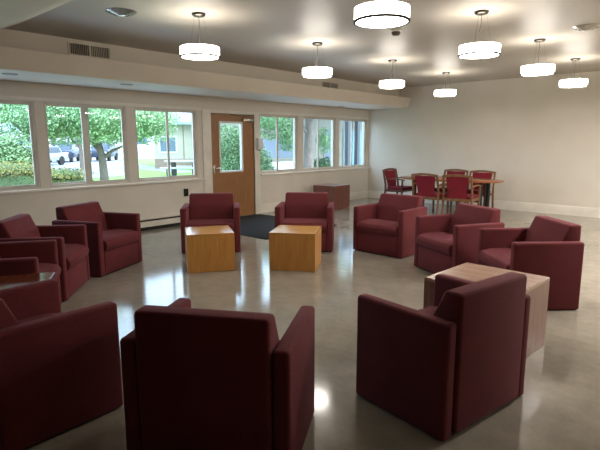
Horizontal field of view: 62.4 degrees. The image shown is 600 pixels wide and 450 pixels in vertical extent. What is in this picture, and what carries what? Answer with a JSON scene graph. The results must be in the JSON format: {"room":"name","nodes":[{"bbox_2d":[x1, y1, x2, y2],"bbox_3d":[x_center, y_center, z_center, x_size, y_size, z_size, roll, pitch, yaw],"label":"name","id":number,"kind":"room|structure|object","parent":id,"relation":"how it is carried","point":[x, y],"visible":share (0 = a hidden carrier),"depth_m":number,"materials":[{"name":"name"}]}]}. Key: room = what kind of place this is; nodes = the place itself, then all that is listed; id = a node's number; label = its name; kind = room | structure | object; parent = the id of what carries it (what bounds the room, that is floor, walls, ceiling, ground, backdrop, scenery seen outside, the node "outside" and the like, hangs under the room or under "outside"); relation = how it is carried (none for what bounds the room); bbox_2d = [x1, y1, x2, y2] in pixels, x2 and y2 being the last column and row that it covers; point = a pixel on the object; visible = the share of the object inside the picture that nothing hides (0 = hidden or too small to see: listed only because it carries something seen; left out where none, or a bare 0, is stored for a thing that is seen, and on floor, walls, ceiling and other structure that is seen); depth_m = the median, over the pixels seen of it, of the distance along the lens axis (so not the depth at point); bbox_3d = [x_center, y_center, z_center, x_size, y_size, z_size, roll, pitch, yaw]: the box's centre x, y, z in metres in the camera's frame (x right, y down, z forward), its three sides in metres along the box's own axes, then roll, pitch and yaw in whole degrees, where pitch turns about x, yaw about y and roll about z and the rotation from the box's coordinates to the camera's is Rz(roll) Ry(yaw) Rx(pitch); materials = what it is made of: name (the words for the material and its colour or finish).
{"room":"lounge","nodes":[
{"label":"lounge","id":0,"kind":"room"},
{"bbox_2d":[0,80,368,224],"bbox_3d":[-2.971,-1.320,8.084,0.150,2.934,14.191,8,13,41],"label":"wall","id":1,"kind":"structure","parent":0,"point":[157,199],"depth_m":8.43,"materials":[{"name":"paint"}]},
{"bbox_2d":[0,99,40,190],"bbox_3d":[-4.259,-1.071,6.662,0.110,1.230,1.320,8,13,41],"label":"window","id":2,"kind":"structure","parent":1,"relation":"in","point":[37,184],"depth_m":7.05,"materials":[{"name":"paint"}]},
{"bbox_2d":[43,102,128,186],"bbox_3d":[-3.305,-1.248,7.705,0.110,1.230,1.270,8,13,41],"label":"window","id":3,"kind":"structure","parent":1,"relation":"in","point":[83,107],"depth_m":7.68,"materials":[{"name":"paint"}]},
{"bbox_2d":[140,213,179,230],"bbox_3d":[-4.724,0.373,6.233,0.060,0.215,8.690,8,13,41],"label":"baseboard heater","id":4,"kind":"object","parent":1,"relation":"attached to","point":[150,223],"visible":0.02,"depth_m":8.69,"materials":[{"name":"paint"}]},
{"bbox_2d":[134,107,197,180],"bbox_3d":[-2.361,-1.424,8.738,0.110,1.230,1.240,8,13,41],"label":"window","id":5,"kind":"structure","parent":1,"relation":"in","point":[193,112],"depth_m":8.79,"materials":[{"name":"paint"}]},
{"bbox_2d":[0,167,368,194],"bbox_3d":[-2.897,-0.664,8.129,0.045,0.035,14.191,8,13,41],"label":"trim","id":6,"kind":"structure","parent":1,"relation":"attached to","point":[182,180],"depth_m":8.21,"materials":[{"name":"paint"}]},
{"bbox_2d":[0,95,369,119],"bbox_3d":[-2.911,-1.935,7.925,0.015,0.050,14.191,8,13,41],"label":"trim","id":7,"kind":"structure","parent":1,"relation":"attached to","point":[1,96],"depth_m":8.09,"materials":[{"name":"paint"}]},
{"bbox_2d":[184,188,188,195],"bbox_3d":[-2.082,-0.595,9.053,0.050,0.140,0.076,8,13,41],"label":"wall box","id":8,"kind":"object","parent":1,"relation":"attached to","point":[186,189],"visible":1,"depth_m":9.03,"materials":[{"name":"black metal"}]},
{"bbox_2d":[0,29,410,109],"bbox_3d":[-2.462,-2.344,7.445,1.226,0.504,14.191,8,13,41],"label":"soffit","id":9,"kind":"structure","parent":1,"relation":"attached to","point":[36,58],"depth_m":7.48,"materials":[{"name":"paint"}]},
{"bbox_2d":[67,41,110,59],"bbox_3d":[-2.822,-2.339,6.648,0.012,0.170,0.580,8,13,41],"label":"air vent","id":10,"kind":"object","parent":9,"relation":"attached to","point":[74,48],"visible":0.98,"depth_m":6.64,"materials":[{"name":"metal"}]},
{"bbox_2d":[201,109,260,216],"bbox_3d":[-1.365,-1.199,9.862,0.215,2.100,1.455,8,13,41],"label":"door","id":11,"kind":"structure","parent":1,"relation":"in","point":[240,183],"depth_m":9.92,"materials":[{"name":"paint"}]},
{"bbox_2d":[256,138,262,150],"bbox_3d":[-0.835,-1.663,10.211,0.095,0.262,0.124,8,13,41],"label":"soap dispenser","id":12,"kind":"object","parent":1,"relation":"attached to","point":[259,141],"visible":1,"depth_m":10.17,"materials":[{"name":"white plastic"}]},
{"bbox_2d":[260,114,297,172],"bbox_3d":[-0.493,-1.771,10.781,0.110,1.230,1.190,8,13,41],"label":"window","id":13,"kind":"structure","parent":1,"relation":"in","point":[295,118],"depth_m":11.03,"materials":[{"name":"paint"}]},
{"bbox_2d":[261,191,367,212],"bbox_3d":[0.497,-0.590,11.980,0.016,0.190,3.990,8,13,41],"label":"baseboard","id":14,"kind":"structure","parent":1,"relation":"attached to","point":[270,207],"depth_m":10.88,"materials":[{"name":"paint"}]},
{"bbox_2d":[303,116,335,170],"bbox_3d":[0.420,-1.940,11.780,0.110,1.230,1.220,8,13,41],"label":"window","id":15,"kind":"structure","parent":1,"relation":"in","point":[333,120],"depth_m":11.99,"materials":[{"name":"paint"}]},
{"bbox_2d":[338,118,366,167],"bbox_3d":[1.316,-2.107,12.760,0.110,1.230,1.205,8,13,41],"label":"window","id":16,"kind":"structure","parent":1,"relation":"in","point":[364,122],"depth_m":13.04,"materials":[{"name":"paint"}]},
{"bbox_2d":[4,0,599,86],"bbox_3d":[1.173,-2.155,4.154,11.316,0.200,14.491,8,13,41],"label":"ceiling","id":17,"kind":"structure","parent":0,"point":[272,34],"depth_m":6.17,"materials":[{"name":"paint"}]},
{"bbox_2d":[0,0,71,29],"bbox_3d":[-1.357,-1.329,0.517,9.790,0.214,5.270,8,13,41],"label":"trim","id":18,"kind":"structure","parent":17,"relation":"attached to","point":[12,12],"depth_m":4.29,"materials":[{"name":"paint"}]},
{"bbox_2d":[105,7,136,16],"bbox_3d":[-1.851,-2.188,5.125,0.310,0.056,0.310,8,13,41],"label":"ceiling vent","id":19,"kind":"object","parent":17,"relation":"in","point":[121,12],"visible":1,"depth_m":5.06,"materials":[{"name":"silver metal"}]},
{"bbox_2d":[180,12,219,60],"bbox_3d":[-1.067,-2.007,5.250,0.424,0.446,0.424,8,13,41],"label":"pendant light","id":20,"kind":"object","parent":17,"relation":"hanging from","point":[196,52],"visible":1,"depth_m":5.16,"materials":[{"name":"white glass"}]},
{"bbox_2d":[182,55,217,59],"bbox_3d":[-1.067,-1.801,5.285,0.398,0.008,0.398,8,13,41],"label":"diffuser","id":21,"kind":"object","parent":20,"relation":"attached to","point":[188,57],"depth_m":5.33,"materials":[{"name":"white plastic"}]},
{"bbox_2d":[302,42,332,78],"bbox_3d":[0.239,-2.272,6.811,0.424,0.446,0.424,8,13,41],"label":"pendant light","id":22,"kind":"object","parent":17,"relation":"hanging from","point":[317,72],"visible":1,"depth_m":6.71,"materials":[{"name":"silver metal"}]},
{"bbox_2d":[303,75,330,77],"bbox_3d":[0.239,-2.066,6.845,0.398,0.008,0.398,8,13,41],"label":"diffuser","id":23,"kind":"object","parent":22,"relation":"attached to","point":[304,76],"depth_m":6.90,"materials":[{"name":"white"}]},
{"bbox_2d":[353,0,409,28],"bbox_3d":[0.618,-1.752,3.712,0.424,0.446,0.424,8,13,41],"label":"pendant light","id":24,"kind":"object","parent":17,"relation":"hanging from","point":[382,14],"visible":1,"depth_m":3.62,"materials":[{"name":"silver metal"}]},
{"bbox_2d":[356,16,407,26],"bbox_3d":[0.618,-1.546,3.747,0.398,0.008,0.398,8,13,41],"label":"diffuser","id":25,"kind":"object","parent":24,"relation":"attached to","point":[361,21],"depth_m":3.75,"materials":[{"name":"white glass"}]},
{"bbox_2d":[379,59,404,88],"bbox_3d":[1.534,-2.514,8.235,0.424,0.446,0.424,8,13,41],"label":"pendant light","id":26,"kind":"object","parent":17,"relation":"hanging from","point":[385,84],"visible":1,"depth_m":8.13,"materials":[{"name":"silver metal"}]},
{"bbox_2d":[391,30,400,35],"bbox_3d":[1.174,-2.347,6.054,0.128,0.050,0.128,8,13,41],"label":"smoke detector","id":27,"kind":"object","parent":17,"relation":"attached to","point":[394,32],"visible":1,"depth_m":6.01,"materials":[{"name":"paint"}]},
{"bbox_2d":[434,72,455,96],"bbox_3d":[2.861,-2.767,9.730,0.424,0.446,0.424,8,13,41],"label":"pendant light","id":28,"kind":"object","parent":17,"relation":"hanging from","point":[446,92],"visible":1,"depth_m":9.63,"materials":[{"name":"silver metal"}]},
{"bbox_2d":[458,10,500,58],"bbox_3d":[1.889,-2.001,5.184,0.424,0.446,0.424,8,13,41],"label":"pendant light","id":29,"kind":"object","parent":17,"relation":"hanging from","point":[478,50],"visible":1,"depth_m":5.09,"materials":[{"name":"silver metal"}]},
{"bbox_2d":[460,53,498,57],"bbox_3d":[1.890,-1.795,5.219,0.398,0.008,0.398,8,13,41],"label":"diffuser","id":30,"kind":"object","parent":29,"relation":"attached to","point":[462,55],"depth_m":5.24,"materials":[{"name":"white"}]},
{"bbox_2d":[520,38,554,75],"bbox_3d":[3.184,-2.243,6.608,0.424,0.446,0.424,8,13,41],"label":"pendant light","id":31,"kind":"object","parent":17,"relation":"hanging from","point":[538,69],"visible":1,"depth_m":6.51,"materials":[{"name":"silver metal"}]},
{"bbox_2d":[522,72,551,75],"bbox_3d":[3.185,-2.037,6.643,0.398,0.008,0.398,8,13,41],"label":"diffuser","id":32,"kind":"object","parent":31,"relation":"attached to","point":[523,73],"depth_m":6.64,"materials":[{"name":"white"}]},
{"bbox_2d":[559,58,587,87],"bbox_3d":[4.500,-2.500,8.120,0.424,0.446,0.424,8,13,41],"label":"pendant light","id":33,"kind":"object","parent":17,"relation":"hanging from","point":[567,83],"visible":1,"depth_m":8.03,"materials":[{"name":"silver metal"}]},
{"bbox_2d":[562,85,583,86],"bbox_3d":[4.500,-2.294,8.155,0.398,0.008,0.398,8,13,41],"label":"diffuser","id":34,"kind":"object","parent":33,"relation":"attached to","point":[562,85],"depth_m":8.15,"materials":[{"name":"white plastic"}]},
{"bbox_2d":[572,23,599,30],"bbox_3d":[3.378,-2.318,5.837,0.310,0.056,0.310,8,13,41],"label":"ceiling vent","id":35,"kind":"object","parent":17,"relation":"in","point":[584,27],"visible":1,"depth_m":5.77,"materials":[{"name":"silver metal"}]},
{"bbox_2d":[23,198,599,449],"bbox_3d":[1.179,0.838,4.657,11.316,0.200,14.491,8,13,41],"label":"floor","id":36,"kind":"structure","parent":0,"point":[558,408],"depth_m":4.16,"materials":[{"name":"concrete"}]},
{"bbox_2d":[0,272,55,288],"bbox_3d":[-2.092,0.679,3.478,0.620,0.515,0.620,-3,10,-18],"label":"table","id":37,"kind":"object","parent":36,"relation":"on","point":[6,281],"visible":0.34,"depth_m":3.63,"materials":[{"name":"brown wood"}]},
{"bbox_2d":[0,240,61,303],"bbox_3d":[-2.422,0.444,4.127,0.678,0.764,0.798,-3,10,-15],"label":"armchair","id":38,"kind":"object","parent":36,"relation":"on","point":[36,256],"visible":0.44,"depth_m":4.39,"materials":[{"name":"red fabric"}]},
{"bbox_2d":[39,263,60,278],"bbox_3d":[-2.325,0.482,4.161,0.476,0.178,0.628,-3,10,-15],"label":"seat cushion","id":39,"kind":"object","parent":38,"relation":"on","point":[43,267],"depth_m":4.36,"materials":[{"name":"red fabric"}]},
{"bbox_2d":[0,214,89,301],"bbox_3d":[-2.569,0.300,4.987,0.678,0.764,0.798,-1,10,-7],"label":"armchair","id":40,"kind":"object","parent":36,"relation":"on","point":[72,243],"visible":0.59,"depth_m":4.99,"materials":[{"name":"red fabric"}]},
{"bbox_2d":[65,244,88,270],"bbox_3d":[-2.469,0.340,5.007,0.476,0.178,0.628,-1,10,-7],"label":"seat cushion","id":41,"kind":"object","parent":40,"relation":"on","point":[76,255],"depth_m":5.04,"materials":[{"name":"red fabric"}]},
{"bbox_2d":[0,279,122,449],"bbox_3d":[-1.509,0.665,2.805,0.798,0.764,0.678,8,12,40],"label":"armchair","id":42,"kind":"object","parent":36,"relation":"on","point":[60,372],"visible":1,"depth_m":2.55,"materials":[{"name":"red fabric"}]},
{"bbox_2d":[17,312,63,323],"bbox_3d":[-1.444,0.695,2.888,0.628,0.178,0.476,8,12,40],"label":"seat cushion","id":43,"kind":"object","parent":42,"relation":"on","point":[22,319],"depth_m":3.08,"materials":[{"name":"red fabric"}]},
{"bbox_2d":[52,201,142,276],"bbox_3d":[-2.404,0.139,5.946,0.678,0.764,0.798,3,10,17],"label":"armchair","id":44,"kind":"object","parent":36,"relation":"on","point":[113,238],"visible":0.84,"depth_m":5.85,"materials":[{"name":"red fabric"}]},
{"bbox_2d":[102,229,139,251],"bbox_3d":[-2.307,0.186,5.924,0.476,0.178,0.628,3,10,17],"label":"seat cushion","id":45,"kind":"object","parent":44,"relation":"on","point":[113,240],"depth_m":5.90,"materials":[{"name":"red fabric"}]},
{"bbox_2d":[185,225,234,272],"bbox_3d":[-1.101,0.282,6.009,0.546,0.455,0.546,-3,10,-15],"label":"table","id":46,"kind":"object","parent":36,"relation":"on","point":[207,248],"visible":1,"depth_m":5.76,"materials":[{"name":"brown wood"}]},
{"bbox_2d":[180,193,240,253],"bbox_3d":[-1.249,-0.038,6.984,0.798,0.764,0.678,-1,10,-7],"label":"armchair","id":47,"kind":"object","parent":36,"relation":"on","point":[202,209],"visible":0.7,"depth_m":7.08,"materials":[{"name":"red fabric"}]},
{"bbox_2d":[187,219,233,231],"bbox_3d":[-1.236,0.021,6.893,0.628,0.178,0.476,-1,10,-7],"label":"seat cushion","id":48,"kind":"object","parent":47,"relation":"on","point":[190,222],"depth_m":6.73,"materials":[{"name":"red fabric"}]},
{"bbox_2d":[120,298,314,449],"bbox_3d":[-0.368,0.712,2.513,0.798,0.764,0.678,2,10,11],"label":"armchair","id":49,"kind":"object","parent":36,"relation":"on","point":[193,378],"visible":1,"depth_m":2.18,"materials":[{"name":"red fabric"}]},
{"bbox_2d":[240,214,335,239],"bbox_3d":[-0.690,-0.001,9.028,2.050,0.012,1.800,8,13,41],"label":"door mat","id":50,"kind":"object","parent":36,"relation":"on","point":[258,225],"visible":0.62,"depth_m":8.93,"materials":[{"name":"black carpet"}]},
{"bbox_2d":[269,225,320,271],"bbox_3d":[-0.047,0.275,6.044,0.546,0.455,0.546,2,10,10],"label":"table","id":51,"kind":"object","parent":36,"relation":"on","point":[291,247],"visible":1,"depth_m":5.79,"materials":[{"name":"brown wood"}]},
{"bbox_2d":[275,192,333,251],"bbox_3d":[0.077,-0.054,7.064,0.798,0.764,0.678,1,10,6],"label":"armchair","id":52,"kind":"object","parent":36,"relation":"on","point":[298,208],"visible":0.76,"depth_m":7.16,"materials":[{"name":"red fabric"}]},
{"bbox_2d":[281,218,326,232],"bbox_3d":[0.068,0.005,6.972,0.628,0.178,0.476,1,10,6],"label":"seat cushion","id":53,"kind":"object","parent":52,"relation":"on","point":[322,222],"depth_m":6.78,"materials":[{"name":"red fabric"}]},
{"bbox_2d":[313,183,349,209],"bbox_3d":[0.726,-0.657,11.351,0.600,0.530,0.600,7,12,37],"label":"table","id":54,"kind":"object","parent":36,"relation":"on","point":[339,194],"visible":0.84,"depth_m":11.13,"materials":[{"name":"brown wood"}]},
{"bbox_2d":[353,193,426,258],"bbox_3d":[1.232,-0.015,6.821,0.798,0.764,0.678,9,13,42],"label":"armchair","id":55,"kind":"object","parent":36,"relation":"on","point":[386,227],"visible":0.94,"depth_m":6.70,"materials":[{"name":"red fabric"}]},
{"bbox_2d":[357,219,397,236],"bbox_3d":[1.163,0.040,6.755,0.628,0.178,0.476,9,13,42],"label":"seat cushion","id":56,"kind":"object","parent":55,"relation":"on","point":[365,227],"depth_m":6.65,"materials":[{"name":"red fabric"}]},
{"bbox_2d":[382,168,411,193],"bbox_3d":[2.308,-0.866,11.507,0.584,0.890,0.597,8,13,41],"label":"dining chair","id":57,"kind":"object","parent":36,"relation":"on","point":[391,174],"visible":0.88,"depth_m":11.44,"materials":[{"name":"red fabric"}]},
{"bbox_2d":[411,173,448,214],"bbox_3d":[2.641,-0.619,10.029,0.597,0.890,0.584,8,13,41],"label":"dining chair","id":58,"kind":"object","parent":36,"relation":"on","point":[425,184],"visible":0.81,"depth_m":9.81,"materials":[{"name":"red fabric"}]},
{"bbox_2d":[356,272,530,441],"bbox_3d":[0.830,0.642,2.918,0.798,0.764,0.678,-7,12,-37],"label":"armchair","id":59,"kind":"object","parent":36,"relation":"on","point":[441,368],"visible":1,"depth_m":2.62,"materials":[{"name":"red fabric"}]},
{"bbox_2d":[418,306,437,314],"bbox_3d":[0.769,0.671,3.004,0.628,0.178,0.476,-7,12,-37],"label":"seat cushion","id":60,"kind":"object","parent":59,"relation":"on","point":[431,310],"depth_m":3.22,"materials":[{"name":"red fabric"}]},
{"bbox_2d":[432,169,468,208],"bbox_3d":[3.364,-0.800,11.100,0.597,0.890,0.584,8,13,41],"label":"dining chair","id":61,"kind":"object","parent":36,"relation":"on","point":[449,171],"visible":0.25,"depth_m":11.16,"materials":[{"name":"red fabric"}]},
{"bbox_2d":[400,176,503,206],"bbox_3d":[3.124,-0.612,10.422,2.200,0.740,1.000,8,13,41],"label":"dining table","id":62,"kind":"object","parent":36,"relation":"on","point":[480,181],"visible":0.43,"depth_m":10.05,"materials":[{"name":"brown wood"}]},
{"bbox_2d":[414,203,504,273],"bbox_3d":[1.804,0.171,5.706,0.678,0.764,0.798,-4,10,-20],"label":"armchair","id":63,"kind":"object","parent":36,"relation":"on","point":[443,242],"visible":0.8,"depth_m":5.60,"materials":[{"name":"red fabric"}]},
{"bbox_2d":[416,232,452,256],"bbox_3d":[1.710,0.220,5.679,0.476,0.178,0.628,-4,10,-20],"label":"seat cushion","id":64,"kind":"object","parent":63,"relation":"on","point":[437,244],"depth_m":5.63,"materials":[{"name":"red fabric"}]},
{"bbox_2d":[441,174,481,213],"bbox_3d":[3.149,-0.559,9.670,0.597,0.890,0.584,7,12,36],"label":"dining chair","id":65,"kind":"object","parent":36,"relation":"on","point":[457,184],"visible":0.96,"depth_m":9.47,"materials":[{"name":"red fabric"}]},
{"bbox_2d":[458,170,495,207],"bbox_3d":[3.780,-0.716,10.597,0.597,0.890,0.584,8,13,41],"label":"dining chair","id":66,"kind":"object","parent":36,"relation":"on","point":[476,173],"visible":0.42,"depth_m":10.62,"materials":[{"name":"red fabric"}]},
{"bbox_2d":[423,262,549,357],"bbox_3d":[1.372,0.638,3.667,0.650,0.520,0.650,-9,13,-44],"label":"table","id":67,"kind":"object","parent":36,"relation":"on","point":[537,286],"visible":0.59,"depth_m":3.61,"materials":[{"name":"brown wood"}]},
{"bbox_2d":[477,215,584,309],"bbox_3d":[2.167,0.329,4.763,0.678,0.764,0.798,0,10,-2],"label":"armchair","id":68,"kind":"object","parent":36,"relation":"on","point":[551,247],"visible":0.8,"depth_m":4.41,"materials":[{"name":"red fabric"}]},
{"bbox_2d":[478,248,510,269],"bbox_3d":[2.066,0.372,4.767,0.476,0.178,0.628,0,10,-2],"label":"seat cushion","id":69,"kind":"object","parent":68,"relation":"on","point":[492,257],"depth_m":4.81,"materials":[{"name":"red fabric"}]},
{"bbox_2d":[368,71,599,207],"bbox_3d":[5.977,-1.649,9.640,11.316,3.034,0.150,8,13,41],"label":"wall","id":70,"kind":"structure","parent":0,"point":[539,137],"depth_m":10.83,"materials":[{"name":"paint"}]},
{"bbox_2d":[322,81,338,88],"bbox_3d":[0.642,-2.946,10.444,0.012,0.145,0.550,8,13,41],"label":"air vent","id":71,"kind":"object","parent":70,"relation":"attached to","point":[324,83],"visible":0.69,"depth_m":10.43,"materials":[{"name":"metal"}]},
{"bbox_2d":[367,190,599,217],"bbox_3d":[5.924,-0.238,9.814,11.016,0.195,0.016,8,13,41],"label":"baseboard","id":72,"kind":"structure","parent":70,"relation":"attached to","point":[505,205],"depth_m":10.59,"materials":[{"name":"paint"}]},
{"label":"outside","id":73,"kind":"structure","parent":0,"visible":0},
{"bbox_2d":[50,161,123,177],"bbox_3d":[-21.311,-2.528,25.199,24.500,0.008,37.000,8,13,41],"label":"driveway","id":74,"kind":"structure","parent":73,"point":[113,170],"depth_m":32.53,"materials":[{"name":"grey asphalt"}]},
{"bbox_2d":[0,104,27,141],"bbox_3d":[-13.013,-5.272,18.797,7.539,7.519,4.638,-6,11,-32],"label":"tree","id":75,"kind":"object","parent":74,"relation":"on","point":[1,107],"visible":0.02,"depth_m":18.90,"materials":[{"name":"green plant"}]},
{"bbox_2d":[26,146,67,164],"bbox_3d":[-18.550,-4.910,35.083,1.840,1.420,4.440,1,10,7],"label":"car","id":76,"kind":"object","parent":74,"relation":"on","point":[56,153],"visible":0.22,"depth_m":35.94,"materials":[{"name":"silver metal"}]},
{"bbox_2d":[50,141,79,161],"bbox_3d":[-20.121,-6.250,42.170,1.840,1.720,4.440,-2,10,-13],"label":"car","id":77,"kind":"object","parent":74,"relation":"on","point":[73,152],"visible":0.34,"depth_m":41.41,"materials":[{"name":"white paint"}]},
{"bbox_2d":[73,133,83,170],"bbox_3d":[-12.902,-6.196,27.988,5.930,6.293,4.561,-2,10,-10],"label":"tree","id":78,"kind":"object","parent":74,"relation":"on","point":[79,146],"visible":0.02,"depth_m":28.28,"materials":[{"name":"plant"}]},
{"bbox_2d":[91,142,118,160],"bbox_3d":[-17.772,-6.662,44.594,1.840,1.720,4.440,-1,10,-8],"label":"car","id":79,"kind":"object","parent":74,"relation":"on","point":[115,154],"visible":0.37,"depth_m":43.71,"materials":[{"name":"blue paint"}]},
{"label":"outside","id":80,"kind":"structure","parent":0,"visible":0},
{"bbox_2d":[93,159,191,180],"bbox_3d":[-7.882,-3.393,30.526,37.224,0.100,85.000,8,13,41],"label":"lawn","id":81,"kind":"structure","parent":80,"point":[148,162],"depth_m":27.17,"materials":[{"name":"green plant"}]},
{"bbox_2d":[0,130,51,166],"bbox_3d":[-9.788,-1.694,13.476,5.365,2.636,2.710,-9,13,-43],"label":"bush","id":82,"kind":"object","parent":81,"relation":"on","point":[11,150],"visible":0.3,"depth_m":13.96,"materials":[{"name":"green plant"}]},
{"bbox_2d":[0,160,97,185],"bbox_3d":[-6.750,-0.784,11.150,4.816,1.362,2.131,-8,12,-39],"label":"clipped hedge","id":83,"kind":"object","parent":81,"relation":"on","point":[11,174],"visible":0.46,"depth_m":11.10,"materials":[{"name":"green plant"}]},
{"bbox_2d":[0,104,184,179],"bbox_3d":[-6.898,-3.941,16.550,5.194,5.632,5.225,4,11,25],"label":"tree","id":84,"kind":"object","parent":81,"relation":"on","point":[62,122],"visible":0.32,"depth_m":15.54,"materials":[{"name":"green plant"}]},
{"bbox_2d":[154,112,192,168],"bbox_3d":[-4.360,-6.388,34.130,9.520,4.600,8.450,0,10,-1],"label":"building","id":85,"kind":"structure","parent":81,"relation":"on","point":[181,148],"depth_m":30.79,"materials":[{"name":"white paint"}]},
{"bbox_2d":[160,160,192,175],"bbox_3d":[-5.644,-2.760,24.081,1.900,0.780,1.780,0,10,-1],"label":"picnic table","id":86,"kind":"object","parent":81,"relation":"on","point":[173,167],"visible":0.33,"depth_m":23.65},
{"bbox_2d":[220,125,275,170],"bbox_3d":[-1.653,-1.593,13.234,2.180,2.309,1.882,0,10,-2],"label":"round shrub","id":87,"kind":"object","parent":81,"relation":"on","point":[230,146],"visible":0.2,"depth_m":12.71,"materials":[{"name":"green plant"}]},
{"bbox_2d":[220,117,361,169],"bbox_3d":[5.030,-4.636,27.523,6.500,3.300,20.600,8,13,41],"label":"annex building","id":88,"kind":"structure","parent":81,"relation":"on","point":[285,158],"depth_m":22.86,"materials":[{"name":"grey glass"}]},
{"bbox_2d":[314,156,330,166],"bbox_3d":[0.925,-2.284,20.643,1.111,1.176,1.263,8,13,41],"label":"shrub","id":89,"kind":"object","parent":81,"relation":"on","point":[322,162],"visible":0.27,"depth_m":20.38,"materials":[{"name":"green plant"}]},
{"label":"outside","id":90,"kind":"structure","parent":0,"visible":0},
{"bbox_2d":[65,152,154,160],"bbox_3d":[-41.926,-13.440,90.668,95.000,0.100,200.000,8,13,41],"label":"parking lot","id":91,"kind":"structure","parent":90,"point":[141,155],"depth_m":57.52,"materials":[{"name":"grey asphalt"}]},
{"bbox_2d":[0,123,154,152],"bbox_3d":[-32.646,-14.682,81.973,82.000,5.200,10.000,-4,10,-20],"label":"building","id":92,"kind":"structure","parent":91,"relation":"on","point":[150,148],"depth_m":80.33,"materials":[{"name":"white"}]},
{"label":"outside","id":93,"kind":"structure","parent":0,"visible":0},
{"bbox_3d":[6.917,-2.997,27.646,4.900,0.020,29.500,8,13,41],"label":"patio","id":94,"kind":"object","parent":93,"visible":0},
{"bbox_2d":[260,117,330,167],"bbox_3d":[0.286,-3.377,16.821,4.194,4.383,3.000,-2,10,-11],"label":"tree","id":95,"kind":"object","parent":94,"relation":"on","point":[267,123],"visible":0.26,"depth_m":17.14,"materials":[{"name":"green plant"}]},
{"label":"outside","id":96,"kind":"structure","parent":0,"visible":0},
{"bbox_2d":[92,160,191,172],"bbox_3d":[-12.634,-4.485,36.745,2.463,0.010,23.365,-6,11,-31],"label":"walkway","id":97,"kind":"structure","parent":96,"point":[112,162],"depth_m":33.73,"materials":[{"name":"concrete"}]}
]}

